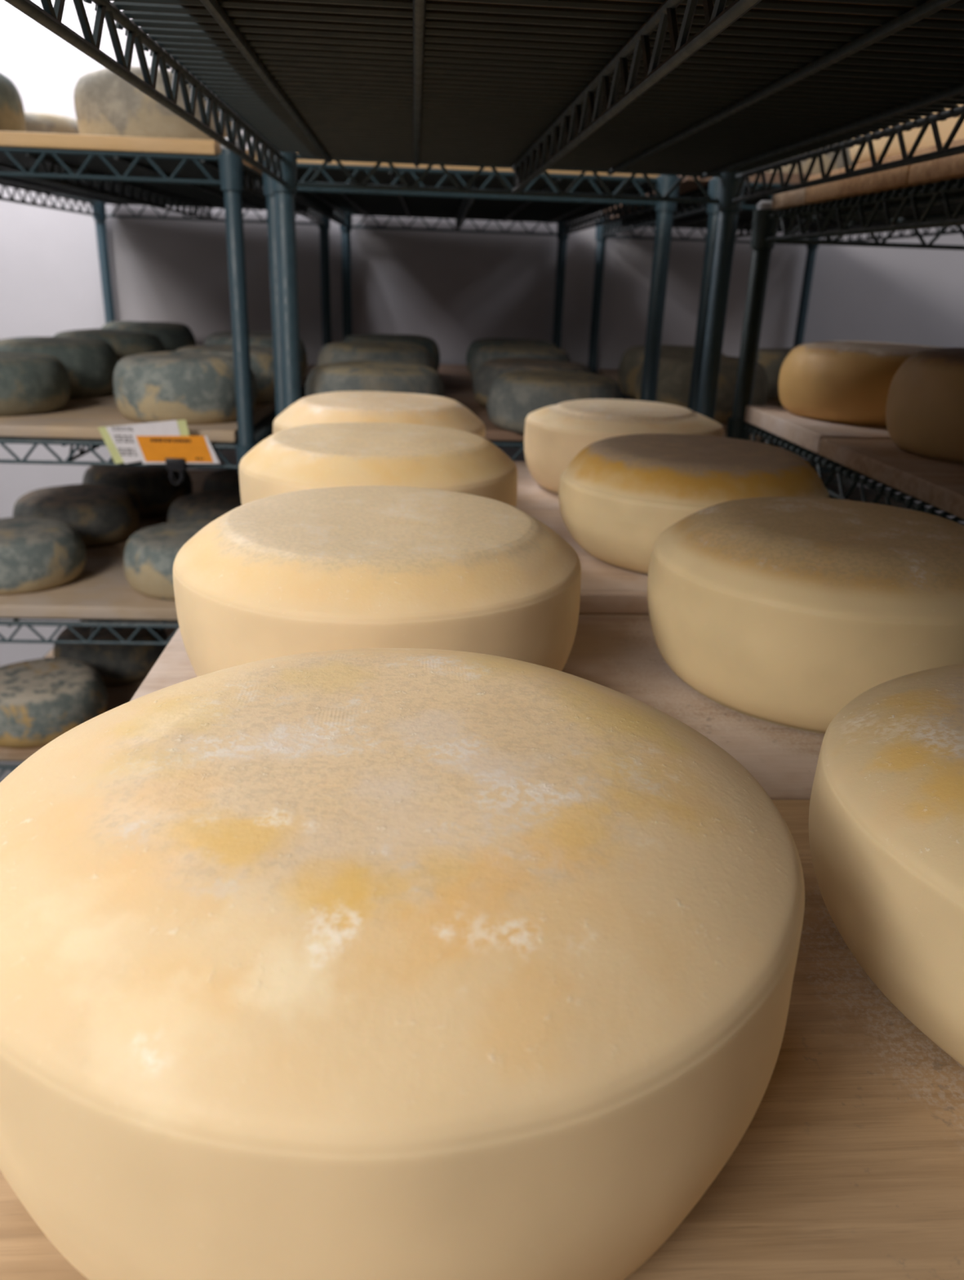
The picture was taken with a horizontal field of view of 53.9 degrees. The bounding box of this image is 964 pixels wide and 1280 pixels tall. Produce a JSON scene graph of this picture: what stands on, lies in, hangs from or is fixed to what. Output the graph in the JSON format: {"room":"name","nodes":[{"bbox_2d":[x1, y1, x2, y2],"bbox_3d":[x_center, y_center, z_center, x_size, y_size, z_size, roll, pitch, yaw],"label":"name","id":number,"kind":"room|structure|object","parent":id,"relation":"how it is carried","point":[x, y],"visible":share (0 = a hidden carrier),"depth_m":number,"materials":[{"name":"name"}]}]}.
{"room":"cheese aging room","nodes":[
{"label":"cheese aging room","id":0,"kind":"room"},
{"bbox_2d":[0,761,22,782],"bbox_3d":[-0.468,1.064,0.814,5.800,0.100,4.812,0,21,-4],"label":"floor","id":1,"kind":"structure","parent":0,"point":[6,772],"depth_m":2.48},
{"bbox_2d":[0,137,331,776],"bbox_3d":[-0.705,-0.280,2.168,0.619,1.422,1.257,1,21,-3],"label":"wire shelving rack","id":2,"kind":"object","parent":1,"relation":"on","point":[98,179],"visible":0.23,"depth_m":1.56,"materials":[{"name":"metal"}]},
{"bbox_2d":[0,684,140,760],"bbox_3d":[-0.695,0.158,1.862,0.543,0.020,0.299,1,21,-3],"label":"wooden board","id":3,"kind":"object","parent":2,"relation":"on","point":[117,695],"visible":0.02,"depth_m":1.91,"materials":[{"name":"brown wood"}]},
{"bbox_2d":[0,657,106,748],"bbox_3d":[-0.844,0.113,1.800,0.245,0.100,0.244,0,21,-4],"label":"cheese wheel","id":4,"kind":"object","parent":3,"relation":"on","point":[42,700],"visible":0.92,"depth_m":1.73,"materials":[{"name":"grey food"}]},
{"bbox_2d":[0,557,177,619],"bbox_3d":[-0.685,-0.100,1.763,0.543,0.022,0.299,1,21,-3],"label":"wooden board","id":5,"kind":"object","parent":2,"relation":"on","point":[102,590],"visible":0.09,"depth_m":1.65,"materials":[{"name":"brown wood"}]},
{"bbox_2d":[0,516,85,595],"bbox_3d":[-0.856,-0.160,1.738,0.243,0.096,0.240,0,21,-4],"label":"cheese wheel","id":6,"kind":"object","parent":5,"relation":"on","point":[37,553],"visible":1,"depth_m":1.68,"materials":[{"name":"grey food"}]},
{"bbox_2d":[124,520,212,599],"bbox_3d":[-0.530,-0.152,1.742,0.242,0.100,0.244,0,21,-4],"label":"cheese wheel","id":7,"kind":"object","parent":5,"relation":"on","point":[150,553],"visible":0.44,"depth_m":1.65,"materials":[{"name":"grey food"}]},
{"bbox_2d":[44,634,172,685],"bbox_3d":[-0.709,0.050,2.142,0.543,0.020,0.299,1,21,-3],"label":"wooden board","id":8,"kind":"object","parent":2,"relation":"on","point":[50,655],"visible":0.02,"depth_m":2.02,"materials":[{"name":"brown wood"}]},
{"bbox_2d":[53,620,168,685],"bbox_3d":[-0.802,0.016,2.062,0.233,0.096,0.233,0,21,-4],"label":"cheese wheel","id":9,"kind":"object","parent":8,"relation":"on","point":[117,664],"visible":0.53,"depth_m":1.98,"materials":[{"name":"grey food"}]},
{"bbox_2d":[0,131,252,167],"bbox_3d":[-0.661,-0.764,1.484,0.543,0.019,0.299,1,21,-3],"label":"wooden board","id":10,"kind":"object","parent":2,"relation":"on","point":[7,139],"visible":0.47,"depth_m":1.35,"materials":[{"name":"brown wood"}]},
{"bbox_2d":[0,72,26,132],"bbox_3d":[-0.843,-0.831,1.467,0.245,0.107,0.247,0,21,-4],"label":"cheese wheel","id":11,"kind":"object","parent":10,"relation":"on","point":[12,117],"visible":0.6,"depth_m":1.46,"materials":[{"name":"grey food"}]},
{"bbox_2d":[73,66,237,143],"bbox_3d":[-0.509,-0.828,1.492,0.248,0.106,0.247,0,21,-4],"label":"cheese wheel","id":12,"kind":"object","parent":10,"relation":"on","point":[105,104],"visible":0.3,"depth_m":1.39,"materials":[{"name":"beige food"}]},
{"bbox_2d":[84,520,167,558],"bbox_3d":[-0.697,-0.208,2.043,0.543,0.022,0.299,1,21,-3],"label":"wooden board","id":13,"kind":"object","parent":2,"relation":"on","point":[115,550],"visible":0.02,"depth_m":1.95,"materials":[{"name":"brown wood"}]},
{"bbox_2d":[13,484,139,548],"bbox_3d":[-0.859,-0.268,2.019,0.249,0.096,0.249,0,21,-4],"label":"cheese wheel","id":14,"kind":"object","parent":13,"relation":"on","point":[102,515],"visible":0.73,"depth_m":1.95,"materials":[{"name":"grey food"}]},
{"bbox_2d":[167,489,241,523],"bbox_3d":[-0.537,-0.251,2.001,0.241,0.100,0.239,0,21,-4],"label":"cheese wheel","id":15,"kind":"object","parent":13,"relation":"on","point":[210,505],"visible":0.37,"depth_m":1.93,"materials":[{"name":"grey food"}]},
{"bbox_2d":[0,401,266,442],"bbox_3d":[-0.676,-0.385,1.653,0.543,0.018,0.299,1,21,-3],"label":"wooden board","id":16,"kind":"object","parent":2,"relation":"on","point":[76,420],"visible":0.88,"depth_m":1.55,"materials":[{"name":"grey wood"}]},
{"bbox_2d":[0,351,70,416],"bbox_3d":[-0.847,-0.449,1.653,0.238,0.093,0.238,0,21,-4],"label":"cheese wheel","id":17,"kind":"object","parent":16,"relation":"on","point":[31,383],"visible":1,"depth_m":1.60,"materials":[{"name":"grey food"}]},
{"bbox_2d":[113,351,256,424],"bbox_3d":[-0.512,-0.439,1.641,0.237,0.104,0.235,0,21,-4],"label":"cheese wheel","id":18,"kind":"object","parent":16,"relation":"on","point":[196,388],"visible":0.8,"depth_m":1.55,"materials":[{"name":"grey food"}]},
{"bbox_2d":[139,493,193,521],"bbox_3d":[-0.714,-0.317,2.324,0.543,0.022,0.299,1,21,-3],"label":"wooden board","id":19,"kind":"object","parent":2,"relation":"on","point":[163,518],"visible":0.02,"depth_m":2.19,"materials":[{"name":"brown wood"}]},
{"bbox_2d":[82,460,192,518],"bbox_3d":[-0.822,-0.367,2.266,0.249,0.107,0.252,0,21,-4],"label":"cheese wheel","id":20,"kind":"object","parent":19,"relation":"on","point":[152,488],"visible":0.47,"depth_m":2.18,"materials":[{"name":"grey food"}]},
{"bbox_2d":[202,468,239,491],"bbox_3d":[-0.537,-0.348,2.251,0.243,0.101,0.240,0,21,-4],"label":"cheese wheel","id":21,"kind":"object","parent":19,"relation":"on","point":[227,478],"visible":0.11,"depth_m":2.17,"materials":[{"name":"grey food"}]},
{"bbox_2d":[156,621,177,634],"bbox_3d":[-0.723,-0.058,2.423,0.543,0.020,0.299,1,21,-3],"label":"wooden board","id":22,"kind":"object","parent":2,"relation":"on","point":[169,630],"visible":0.02,"depth_m":2.31,"materials":[{"name":"brown wood"}]},
{"bbox_2d":[68,391,275,416],"bbox_3d":[-0.688,-0.493,1.934,0.543,0.018,0.299,1,21,-3],"label":"wooden board","id":23,"kind":"object","parent":2,"relation":"on","point":[269,407],"visible":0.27,"depth_m":1.82,"materials":[{"name":"brown wood"}]},
{"bbox_2d":[0,336,118,398],"bbox_3d":[-0.847,-0.543,1.879,0.240,0.105,0.239,0,21,-4],"label":"cheese wheel","id":24,"kind":"object","parent":23,"relation":"on","point":[90,364],"visible":0.62,"depth_m":1.81,"materials":[{"name":"grey food"}]},
{"bbox_2d":[175,344,275,404],"bbox_3d":[-0.498,-0.529,1.882,0.238,0.100,0.239,0,21,-4],"label":"cheese wheel","id":25,"kind":"object","parent":23,"relation":"on","point":[261,357],"visible":0.38,"depth_m":1.81,"materials":[{"name":"grey food"}]},
{"bbox_2d":[164,457,186,485],"bbox_3d":[-0.487,-0.270,1.513,0.030,0.042,0.025,0,21,-4],"label":"binder clip","id":26,"kind":"object","parent":2,"relation":"attached to","point":[172,464],"visible":1,"depth_m":1.50,"materials":[{"name":"black metal"}]},
{"bbox_2d":[97,419,189,463],"bbox_3d":[-0.530,-0.312,1.496,0.144,0.072,0.001,0,21,-4],"label":"paper label","id":27,"kind":"object","parent":26,"relation":"attached to","point":[118,439],"visible":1,"depth_m":1.49,"materials":[{"name":"grey paper"}]},
{"bbox_2d":[111,426,133,431],"bbox_3d":[-0.563,-0.331,1.486,0.033,0.006,0.001,0,21,-4],"label":"print","id":28,"kind":"object","parent":27,"relation":"on","point":[113,428],"depth_m":1.49,"materials":[{"name":"grey paper"}]},
{"bbox_2d":[132,435,219,463],"bbox_3d":[-0.484,-0.300,1.501,0.133,0.046,0.001,0,21,-4],"label":"tag","id":29,"kind":"object","parent":26,"relation":"attached to","point":[151,449],"visible":1,"depth_m":1.50,"materials":[{"name":"orange paper"}]},
{"bbox_2d":[187,470,217,493],"bbox_3d":[-0.725,-0.425,2.604,0.543,0.022,0.299,1,21,-3],"label":"wooden board","id":30,"kind":"object","parent":2,"relation":"on","point":[197,477],"visible":0.02,"depth_m":2.63,"materials":[{"name":"brown wood"}]},
{"bbox_2d":[301,375,306,386],"bbox_3d":[-0.701,-0.601,2.215,0.543,0.018,0.299,1,21,-3],"label":"wooden board","id":31,"kind":"object","parent":2,"relation":"on","point":[304,380],"visible":0.07,"depth_m":2.31,"materials":[{"name":"brown wood"}]},
{"bbox_2d":[53,328,164,361],"bbox_3d":[-0.833,-0.635,2.117,0.243,0.106,0.240,0,21,-4],"label":"cheese wheel","id":32,"kind":"object","parent":31,"relation":"on","point":[125,343],"visible":0.38,"depth_m":2.04,"materials":[{"name":"grey food"}]},
{"bbox_2d":[204,330,306,379],"bbox_3d":[-0.529,-0.663,2.219,0.236,0.107,0.236,0,21,-4],"label":"cheese wheel","id":33,"kind":"object","parent":31,"relation":"on","point":[264,339],"visible":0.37,"depth_m":2.14,"materials":[{"name":"grey food"}]},
{"bbox_2d":[304,364,316,377],"bbox_3d":[-0.716,-0.709,2.495,0.543,0.018,0.299,1,21,-3],"label":"wooden board","id":34,"kind":"object","parent":2,"relation":"on","point":[309,367],"visible":0.13,"depth_m":2.53,"materials":[{"name":"brown wood"}]},
{"bbox_2d":[101,320,195,351],"bbox_3d":[-0.847,-0.749,2.409,0.235,0.110,0.235,0,21,-4],"label":"cheese wheel","id":35,"kind":"object","parent":34,"relation":"on","point":[173,336],"visible":0.41,"depth_m":2.34,"materials":[{"name":"grey food"}]},
{"bbox_3d":[-0.667,-0.872,1.766,0.628,0.019,0.299,1,21,-3],"label":"wooden board","id":36,"kind":"object","parent":2,"relation":"on","visible":0},
{"bbox_2d":[24,111,79,134],"bbox_3d":[-0.843,-0.926,1.754,0.241,0.079,0.240,0,21,-4],"label":"cheese wheel","id":37,"kind":"object","parent":36,"relation":"on","point":[35,122],"visible":0.25,"depth_m":1.68,"materials":[{"name":"beige food"}]},
{"bbox_2d":[262,151,680,461],"bbox_3d":[-0.065,-0.275,2.216,0.619,1.422,1.257,1,21,-3],"label":"wire shelving rack","id":38,"kind":"object","parent":1,"relation":"on","point":[339,206],"visible":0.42,"depth_m":1.56,"materials":[{"name":"black metal"}]},
{"bbox_2d":[243,149,660,177],"bbox_3d":[-0.038,-0.763,1.553,0.645,0.016,0.293,1,21,-3],"label":"wooden board","id":39,"kind":"object","parent":38,"relation":"on","point":[299,161],"visible":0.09,"depth_m":1.42,"materials":[{"name":"brown wood"}]},
{"bbox_2d":[437,364,471,375],"bbox_3d":[-0.078,-0.715,2.538,0.543,0.016,0.300,1,21,-3],"label":"wooden board","id":40,"kind":"object","parent":38,"relation":"on","point":[444,369],"visible":0.08,"depth_m":2.52,"materials":[{"name":"brown wood"}]},
{"bbox_2d":[466,337,556,373],"bbox_3d":[0.077,-0.715,2.405,0.236,0.090,0.238,0,21,-4],"label":"cheese wheel","id":41,"kind":"object","parent":40,"relation":"on","point":[480,343],"visible":0.32,"depth_m":2.35,"materials":[{"name":"grey food"}]},
{"bbox_2d":[440,374,473,389],"bbox_3d":[-0.064,-0.607,2.256,0.543,0.016,0.300,1,21,-3],"label":"wooden board","id":42,"kind":"object","parent":38,"relation":"on","point":[464,382],"visible":0.04,"depth_m":2.24,"materials":[{"name":"brown wood"}]},
{"bbox_2d":[342,333,439,371],"bbox_3d":[-0.223,-0.687,2.296,0.243,0.096,0.243,0,21,-4],"label":"cheese wheel","id":43,"kind":"object","parent":42,"relation":"on","point":[429,344],"visible":0.34,"depth_m":2.24,"materials":[{"name":"grey food"}]},
{"bbox_2d":[470,345,571,381],"bbox_3d":[0.089,-0.613,2.138,0.229,0.092,0.232,0,21,-4],"label":"cheese wheel","id":44,"kind":"object","parent":42,"relation":"on","point":[482,354],"visible":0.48,"depth_m":2.06,"materials":[{"name":"grey food"}]},
{"bbox_2d":[444,388,483,407],"bbox_3d":[-0.048,-0.498,1.974,0.543,0.016,0.300,1,21,-3],"label":"wooden board","id":45,"kind":"object","parent":38,"relation":"on","point":[464,397],"visible":0.03,"depth_m":1.98,"materials":[{"name":"brown wood"}]},
{"bbox_2d":[316,341,435,369],"bbox_3d":[-0.216,-0.552,1.937,0.241,0.102,0.243,0,21,-4],"label":"cheese wheel","id":46,"kind":"object","parent":45,"relation":"on","point":[375,351],"visible":0.49,"depth_m":1.85,"materials":[{"name":"grey food"}]},
{"bbox_2d":[472,357,592,408],"bbox_3d":[0.102,-0.498,1.846,0.239,0.086,0.240,0,21,-4],"label":"cheese wheel","id":47,"kind":"object","parent":45,"relation":"on","point":[489,371],"visible":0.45,"depth_m":1.78,"materials":[{"name":"grey food"}]},
{"bbox_2d":[466,406,524,440],"bbox_3d":[-0.035,-0.389,1.692,0.543,0.016,0.300,1,21,-3],"label":"wooden board","id":48,"kind":"object","parent":38,"relation":"on","point":[492,432],"visible":0.02,"depth_m":1.56,"materials":[{"name":"brown wood"}]},
{"bbox_2d":[305,360,444,397],"bbox_3d":[-0.183,-0.427,1.629,0.239,0.091,0.238,0,21,-4],"label":"cheese wheel","id":49,"kind":"object","parent":48,"relation":"on","point":[353,375],"visible":0.52,"depth_m":1.54,"materials":[{"name":"grey food"}]},
{"bbox_2d":[486,370,622,433],"bbox_3d":[0.123,-0.401,1.595,0.230,0.088,0.224,0,21,-4],"label":"cheese wheel","id":50,"kind":"object","parent":48,"relation":"on","point":[513,395],"visible":0.7,"depth_m":1.52,"materials":[{"name":"grey food"}]},
{"bbox_2d":[4,0,963,420],"bbox_3d":[0.066,0.273,0.766,0.619,1.446,1.531,0,21,-4],"label":"wire shelving rack","id":51,"kind":"object","parent":1,"relation":"on","point":[529,90],"visible":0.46,"depth_m":0.69,"materials":[{"name":"black metal"}]},
{"bbox_2d":[130,616,824,799],"bbox_3d":[0.077,0.044,0.656,0.612,0.024,0.294,0,21,-4],"label":"wooden board","id":52,"kind":"object","parent":51,"relation":"on","point":[622,655],"visible":0.02,"depth_m":0.64,"materials":[{"name":"brown wood"}]},
{"bbox_2d":[173,485,581,676],"bbox_3d":[-0.065,-0.024,0.624,0.258,0.118,0.258,0,21,-4],"label":"cheese wheel","id":53,"kind":"object","parent":52,"relation":"on","point":[315,570],"visible":0.8,"depth_m":0.53,"materials":[{"name":"beige food"}]},
{"bbox_2d":[647,497,963,733],"bbox_3d":[0.246,-0.029,0.669,0.256,0.114,0.255,0,21,-4],"label":"cheese wheel","id":54,"kind":"object","parent":52,"relation":"on","point":[784,611],"visible":0.92,"depth_m":0.58,"materials":[{"name":"beige food"}]},
{"bbox_2d":[0,800,963,1279],"bbox_3d":[0.096,0.147,0.390,0.612,0.024,0.276,0,21,-4],"label":"wooden board","id":55,"kind":"object","parent":51,"relation":"on","point":[849,1163],"visible":0.02,"depth_m":0.30,"materials":[{"name":"brown wood"}]},
{"bbox_2d":[0,648,804,1279],"bbox_3d":[-0.032,0.090,0.324,0.263,0.122,0.262,0,21,-4],"label":"cheese wheel","id":56,"kind":"object","parent":55,"relation":"on","point":[364,963],"visible":1,"depth_m":0.22,"materials":[{"name":"beige food"}]},
{"bbox_2d":[808,663,963,1066],"bbox_3d":[0.270,0.092,0.370,0.274,0.105,0.274,0,21,-4],"label":"cheese wheel","id":57,"kind":"object","parent":55,"relation":"on","point":[886,806],"visible":1,"depth_m":0.34,"materials":[{"name":"beige food"}]},
{"bbox_2d":[578,613,649,617],"bbox_3d":[0.057,-0.063,0.932,0.612,0.024,0.296,0,21,-4],"label":"wooden board","id":58,"kind":"object","parent":51,"relation":"on","point":[580,615],"visible":0.02,"depth_m":0.80,"materials":[{"name":"brown wood"}]},
{"bbox_2d":[520,509,648,591],"bbox_3d":[0.057,-0.086,0.935,0.612,0.018,0.290,0,21,-4],"label":"wooden board","id":59,"kind":"object","parent":58,"relation":"on","point":[597,575],"visible":0.02,"depth_m":0.85,"materials":[{"name":"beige wood"}]},
{"bbox_2d":[239,422,517,506],"bbox_3d":[-0.091,-0.129,0.856,0.245,0.109,0.245,0,21,-4],"label":"cheese wheel","id":60,"kind":"object","parent":59,"relation":"on","point":[328,455],"visible":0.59,"depth_m":0.78,"materials":[{"name":"beige food"}]},
{"bbox_2d":[558,433,829,574],"bbox_3d":[0.197,-0.132,0.901,0.248,0.101,0.247,0,21,-4],"label":"cheese wheel","id":61,"kind":"object","parent":59,"relation":"on","point":[618,494],"visible":0.71,"depth_m":0.82,"materials":[{"name":"beige food"}]},
{"bbox_2d":[578,591,648,614],"bbox_3d":[0.067,-0.031,0.793,0.612,0.018,0.010,0,21,-4],"label":"batten","id":62,"kind":"object","parent":58,"relation":"on","point":[591,602],"visible":0.02,"depth_m":0.79,"materials":[{"name":"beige wood"}]},
{"bbox_3d":[0.038,-0.171,1.212,0.612,0.024,0.302,0,21,-4],"label":"wooden board","id":63,"kind":"object","parent":51,"relation":"on","visible":0},
{"bbox_2d":[513,461,559,510],"bbox_3d":[0.038,-0.192,1.208,0.612,0.018,0.295,0,21,-4],"label":"wooden board","id":64,"kind":"object","parent":63,"relation":"on","point":[530,495],"visible":0.02,"depth_m":1.14,"materials":[{"name":"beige wood"}]},
{"bbox_2d":[272,391,484,437],"bbox_3d":[-0.120,-0.233,1.127,0.247,0.106,0.246,0,21,-4],"label":"cheese wheel","id":65,"kind":"object","parent":64,"relation":"on","point":[340,406],"visible":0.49,"depth_m":1.05,"materials":[{"name":"beige food"}]},
{"bbox_2d":[524,399,724,494],"bbox_3d":[0.173,-0.239,1.179,0.242,0.101,0.242,0,21,-4],"label":"cheese wheel","id":66,"kind":"object","parent":64,"relation":"on","point":[554,435],"visible":0.58,"depth_m":1.10,"materials":[{"name":"beige food"}]},
{"bbox_2d":[587,177,960,473],"bbox_3d":[0.613,-0.268,2.260,0.619,1.422,1.257,1,21,-2],"label":"wire shelving rack","id":67,"kind":"object","parent":1,"relation":"on","point":[686,215],"visible":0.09,"depth_m":2.15,"materials":[{"name":"black metal"}]},
{"bbox_2d":[598,368,618,381],"bbox_3d":[0.608,-0.709,2.583,0.543,0.016,0.299,1,21,-2],"label":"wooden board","id":68,"kind":"object","parent":67,"relation":"on","point":[611,373],"visible":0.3,"depth_m":2.61,"materials":[{"name":"brown wood"}]},
{"bbox_2d":[604,204,644,215],"bbox_3d":[0.615,-0.968,2.148,0.645,0.016,0.293,1,21,-2],"label":"wooden board","id":69,"kind":"object","parent":67,"relation":"on","point":[635,209],"visible":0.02,"depth_m":2.10,"materials":[{"name":"brown wood"}]},
{"bbox_2d":[653,172,816,195],"bbox_3d":[0.632,-0.756,1.597,0.645,0.016,0.293,1,21,-2],"label":"wooden board","id":70,"kind":"object","parent":67,"relation":"on","point":[688,184],"visible":0.18,"depth_m":1.46,"materials":[{"name":"brown wood"}]},
{"bbox_2d":[753,147,853,173],"bbox_3d":[0.572,-0.823,1.624,0.234,0.086,0.237,0,21,-4],"label":"cheese wheel","id":71,"kind":"object","parent":70,"relation":"on","point":[827,158],"visible":0.02,"depth_m":1.53,"materials":[{"name":"beige food"}]},
{"bbox_2d":[720,423,782,442],"bbox_3d":[0.636,-0.384,1.740,0.543,0.016,0.299,1,21,-2],"label":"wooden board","id":72,"kind":"object","parent":67,"relation":"on","point":[724,425],"visible":0.02,"depth_m":1.60,"materials":[{"name":"brown wood"}]},
{"bbox_2d":[635,354,768,423],"bbox_3d":[0.414,-0.479,1.796,0.245,0.109,0.243,0,21,-4],"label":"cheese wheel","id":73,"kind":"object","parent":72,"relation":"on","point":[674,375],"visible":0.37,"depth_m":1.71,"materials":[{"name":"grey food"}]},
{"bbox_2d":[777,386,782,406],"bbox_3d":[0.705,-0.492,1.858,0.240,0.106,0.242,0,21,-4],"label":"cheese wheel","id":74,"kind":"object","parent":72,"relation":"on","point":[780,404],"visible":0.02,"depth_m":1.88,"materials":[{"name":"grey food"}]},
{"bbox_2d":[765,400,778,406],"bbox_3d":[0.626,-0.492,2.021,0.543,0.016,0.299,1,21,-2],"label":"wooden board","id":75,"kind":"object","parent":67,"relation":"on","point":[770,403],"visible":0.02,"depth_m":2.04,"materials":[{"name":"brown wood"}]},
{"bbox_2d":[617,344,725,397],"bbox_3d":[0.421,-0.590,2.088,0.240,0.106,0.240,0,21,-4],"label":"cheese wheel","id":76,"kind":"object","parent":75,"relation":"on","point":[632,360],"visible":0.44,"depth_m":2.04,"materials":[{"name":"grey food"}]},
{"bbox_2d":[757,347,794,401],"bbox_3d":[0.711,-0.599,2.139,0.243,0.106,0.244,0,21,-4],"label":"cheese wheel","id":77,"kind":"object","parent":75,"relation":"on","point":[771,359],"visible":0.16,"depth_m":2.06,"materials":[{"name":"grey food"}]},
{"bbox_3d":[0.625,-0.155,1.828,0.543,0.020,0.299,1,21,-2],"label":"wooden board","id":78,"kind":"object","parent":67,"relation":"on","visible":0},
{"bbox_2d":[826,484,912,510],"bbox_3d":[0.744,-0.248,1.911,0.240,0.101,0.240,0,21,-4],"label":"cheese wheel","id":79,"kind":"object","parent":78,"relation":"on","point":[855,495],"visible":0.16,"depth_m":1.87,"materials":[{"name":"brown food"}]},
{"bbox_3d":[0.618,-0.263,2.109,0.543,0.020,0.299,1,21,-2],"label":"wooden board","id":80,"kind":"object","parent":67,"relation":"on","visible":0},
{"bbox_2d":[803,458,858,486],"bbox_3d":[0.743,-0.356,2.193,0.239,0.101,0.239,0,21,-4],"label":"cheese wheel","id":81,"kind":"object","parent":80,"relation":"on","point":[834,480],"visible":0.06,"depth_m":2.09,"materials":[{"name":"grey food"}]},
{"bbox_2d":[726,177,963,525],"bbox_3d":[0.689,0.265,0.970,0.619,1.356,1.229,0,21,-4],"label":"wire shelving rack","id":82,"kind":"object","parent":1,"relation":"on","point":[940,203],"visible":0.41,"depth_m":1.16,"materials":[{"name":"black metal"}]},
{"bbox_2d":[771,187,812,208],"bbox_3d":[0.668,-0.546,1.198,0.580,0.018,0.112,0,21,-4],"label":"wooden board","id":83,"kind":"object","parent":82,"relation":"on","point":[797,197],"visible":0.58,"depth_m":1.17,"materials":[{"name":"brown wood"}]},
{"bbox_2d":[744,405,892,453],"bbox_3d":[0.667,-0.270,1.233,0.580,0.022,0.262,0,21,-4],"label":"wooden board","id":84,"kind":"object","parent":82,"relation":"on","point":[807,433],"visible":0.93,"depth_m":1.16,"materials":[{"name":"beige wood"}]},
{"bbox_2d":[778,340,944,427],"bbox_3d":[0.520,-0.339,1.243,0.260,0.092,0.260,0,21,-4],"label":"cheese wheel","id":85,"kind":"object","parent":84,"relation":"on","point":[847,382],"visible":0.68,"depth_m":1.17,"materials":[{"name":"food"}]},
{"bbox_2d":[804,151,918,203],"bbox_3d":[0.680,-0.485,1.026,0.580,0.029,0.249,0,21,-4],"label":"wooden board","id":86,"kind":"object","parent":82,"relation":"on","point":[895,178],"visible":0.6,"depth_m":0.98,"materials":[{"name":"brown wood"}]},
{"bbox_2d":[848,104,963,164],"bbox_3d":[0.512,-0.549,0.995,0.236,0.100,0.236,0,21,-4],"label":"cheese wheel","id":87,"kind":"object","parent":86,"relation":"on","point":[945,127],"visible":0.02,"depth_m":0.94,"materials":[{"name":"beige food"}]},
{"bbox_2d":[818,438,963,519],"bbox_3d":[0.687,-0.163,0.962,0.580,0.019,0.317,0,21,-4],"label":"wooden board","id":88,"kind":"object","parent":82,"relation":"on","point":[939,483],"visible":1,"depth_m":0.94,"materials":[{"name":"brown wood"}]},
{"bbox_2d":[885,347,963,463],"bbox_3d":[0.564,-0.248,1.001,0.252,0.104,0.252,0,21,-4],"label":"cheese wheel","id":89,"kind":"object","parent":88,"relation":"on","point":[925,406],"visible":1,"depth_m":0.96,"materials":[{"name":"food"}]},
{"bbox_2d":[907,137,963,184],"bbox_3d":[0.699,-0.383,0.762,0.580,0.029,0.313,0,21,-4],"label":"wooden board","id":90,"kind":"object","parent":82,"relation":"on","point":[947,168],"visible":0.54,"depth_m":0.84,"materials":[{"name":"brown wood"}]},
{"bbox_2d":[0,0,963,666],"bbox_3d":[-0.589,-1.039,2.652,5.800,2.700,0.138,0,21,-4],"label":"wall","id":91,"kind":"structure","parent":0,"point":[455,290],"depth_m":2.63,"materials":[{"name":"white paint"}]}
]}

